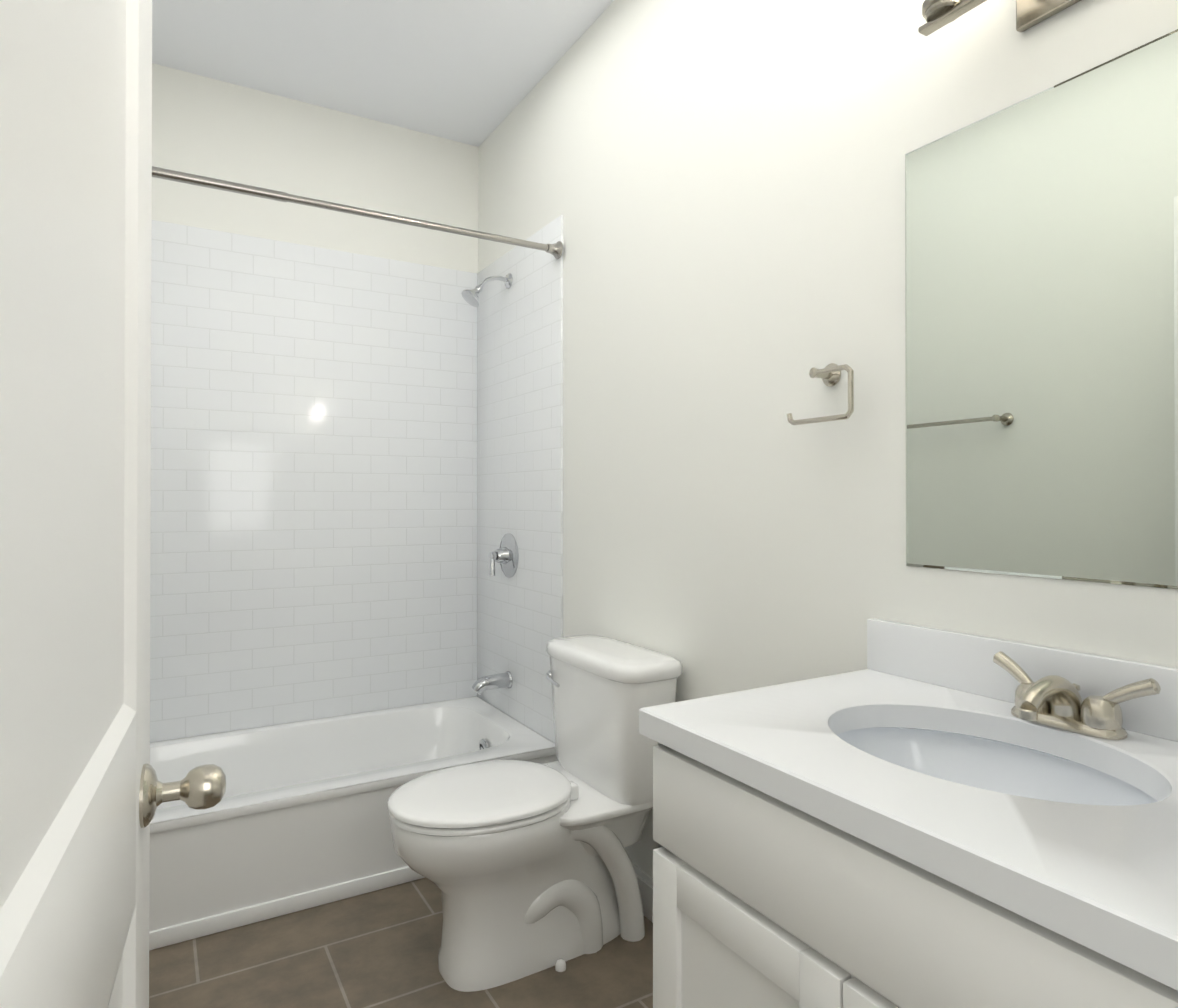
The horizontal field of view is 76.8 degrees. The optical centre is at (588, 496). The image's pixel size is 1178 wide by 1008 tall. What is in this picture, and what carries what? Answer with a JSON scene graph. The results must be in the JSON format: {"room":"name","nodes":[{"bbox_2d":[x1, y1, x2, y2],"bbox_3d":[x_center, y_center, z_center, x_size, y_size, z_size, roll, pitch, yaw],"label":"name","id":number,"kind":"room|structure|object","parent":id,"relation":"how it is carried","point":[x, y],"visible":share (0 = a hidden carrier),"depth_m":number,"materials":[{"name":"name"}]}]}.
{"room":"bathroom","nodes":[
{"label":"bathroom","id":0,"kind":"room"},
{"bbox_2d":[152,63,477,272],"bbox_3d":[-1.171,-0.165,2.921,1.520,2.740,0.120,0,0,-30],"label":"wall","id":1,"kind":"structure","parent":0,"point":[213,128],"depth_m":2.90,"materials":[{"name":"white paint"}]},
{"bbox_2d":[150,220,476,742],"bbox_3d":[-1.138,0.115,2.863,1.520,2.180,0.010,0,0,-30],"label":"wall tile","id":2,"kind":"structure","parent":1,"relation":"attached to","point":[313,547],"depth_m":2.88,"materials":[{"name":"white tile"}]},
{"bbox_2d":[152,0,613,146],"bbox_3d":[-0.118,-1.595,1.140,1.760,0.100,4.270,0,0,-30],"label":"ceiling","id":3,"kind":"structure","parent":0,"point":[472,72],"depth_m":2.56,"materials":[{"name":"white paint"}]},
{"bbox_2d":[149,878,652,1007],"bbox_3d":[-0.118,1.245,1.125,1.760,0.100,4.270,0,0,-30],"label":"floor","id":4,"kind":"structure","parent":0,"point":[380,948],"depth_m":1.89,"materials":[{"name":"tile"}]},
{"bbox_2d":[149,696,557,949],"bbox_3d":[-0.942,1.035,2.526,1.496,0.335,0.758,0,0,-30],"label":"bathtub","id":5,"kind":"object","parent":4,"relation":"on","point":[296,818],"visible":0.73,"depth_m":2.24,"materials":[{"name":"white ceramic"}]},
{"bbox_2d":[387,634,682,991],"bbox_3d":[-0.163,0.816,1.971,0.731,0.776,0.484,0,0,-30],"label":"toilet","id":6,"kind":"object","parent":4,"relation":"on","point":[527,868],"visible":1,"depth_m":1.89,"materials":[{"name":"white ceramic"}]},
{"bbox_2d":[639,618,1177,1007],"bbox_3d":[0.509,0.716,0.982,0.582,0.956,0.780,0,0,-30],"label":"bathroom vanity","id":7,"kind":"object","parent":4,"relation":"on","point":[913,816],"visible":0.98,"depth_m":0.94,"materials":[{"name":"white paint"}]},
{"bbox_2d":[993,651,1160,739],"bbox_3d":[0.667,0.292,1.073,0.142,0.089,0.228,0,0,-30],"label":"faucet","id":8,"kind":"object","parent":7,"relation":"on","point":[1051,705],"depth_m":1.06,"materials":[{"name":"silver metal"}]},
{"bbox_2d":[478,0,1177,877],"bbox_3d":[0.588,-0.172,1.548,0.120,2.740,4.270,0,0,-30],"label":"wall","id":9,"kind":"structure","parent":0,"point":[718,186],"depth_m":1.76,"materials":[{"name":"white paint"}]},
{"bbox_2d":[477,215,562,743],"bbox_3d":[-0.289,0.115,2.909,0.010,2.180,0.772,0,0,-30],"label":"wall tile","id":10,"kind":"structure","parent":9,"relation":"attached to","point":[520,427],"depth_m":2.84,"materials":[{"name":"white tile"}]},
{"bbox_2d":[461,273,511,306],"bbox_3d":[-0.401,-0.810,2.902,0.198,0.151,0.082,0,0,-30],"label":"shower head","id":11,"kind":"object","parent":10,"relation":"attached to","point":[471,297],"visible":0.98,"depth_m":2.88},
{"bbox_2d":[472,671,512,693],"bbox_3d":[-0.383,0.731,2.904,0.156,0.076,0.068,0,0,-30],"label":"tub spout","id":12,"kind":"object","parent":10,"relation":"attached to","point":[493,681],"visible":1,"depth_m":2.89,"materials":[{"name":"silver metal"}]},
{"bbox_2d":[489,533,518,577],"bbox_3d":[-0.356,0.235,2.923,0.091,0.176,0.176,0,0,-30],"label":"shower valve","id":13,"kind":"object","parent":10,"relation":"attached to","point":[506,555],"visible":1,"depth_m":2.90,"materials":[{"name":"silver metal"}]},
{"bbox_2d":[632,863,652,922],"bbox_3d":[0.231,1.143,2.017,0.014,0.115,1.281,0,0,-30],"label":"baseboard","id":14,"kind":"structure","parent":9,"relation":"attached to","point":[645,881],"depth_m":2.12,"materials":[{"name":"white paint"}]},
{"bbox_2d":[787,363,853,424],"bbox_3d":[0.491,-0.215,1.538,0.058,0.128,0.174,0,0,-30],"label":"towel ring","id":15,"kind":"object","parent":9,"relation":"attached to","point":[829,374],"visible":1,"depth_m":1.51,"materials":[{"name":"silver metal"}]},
{"bbox_2d":[918,0,1080,35],"bbox_3d":[0.678,-0.857,1.106,0.176,0.190,0.412,0,0,-30],"label":"sconce","id":16,"kind":"object","parent":9,"relation":"attached to","point":[937,14],"visible":1,"depth_m":1.20,"materials":[{"name":"silver metal"}]},
{"bbox_2d":[905,29,1177,588],"bbox_3d":[0.752,-0.260,1.146,0.005,0.780,0.604,0,0,-30],"label":"mirror","id":17,"kind":"object","parent":9,"relation":"attached to","point":[1041,316],"visible":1,"depth_m":1.18,"materials":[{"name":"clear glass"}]},
{"bbox_3d":[0.335,-0.179,0.361,1.520,2.740,0.120,0,0,-30],"label":"wall","id":18,"kind":"structure","parent":0,"visible":0},
{"bbox_2d":[0,0,225,1007],"bbox_3d":[-0.341,0.170,0.470,0.189,2.027,0.761,0,0,-25],"label":"door","id":19,"kind":"structure","parent":18,"relation":"in","point":[84,792],"depth_m":0.49,"materials":[{"name":"white paint"}]},
{"bbox_3d":[-1.590,0.111,2.143,0.010,2.180,0.772,0,0,-30],"label":"wall tile","id":20,"kind":"structure","parent":0,"visible":0},
{"bbox_2d":[152,166,562,258],"bbox_3d":[-0.754,-0.859,2.207,1.506,0.060,0.060,0,0,-30],"label":"shower rod","id":21,"kind":"object","parent":20,"relation":"attached to","point":[555,249],"visible":0.58,"depth_m":2.20,"materials":[{"name":"grey metal"}]}
]}

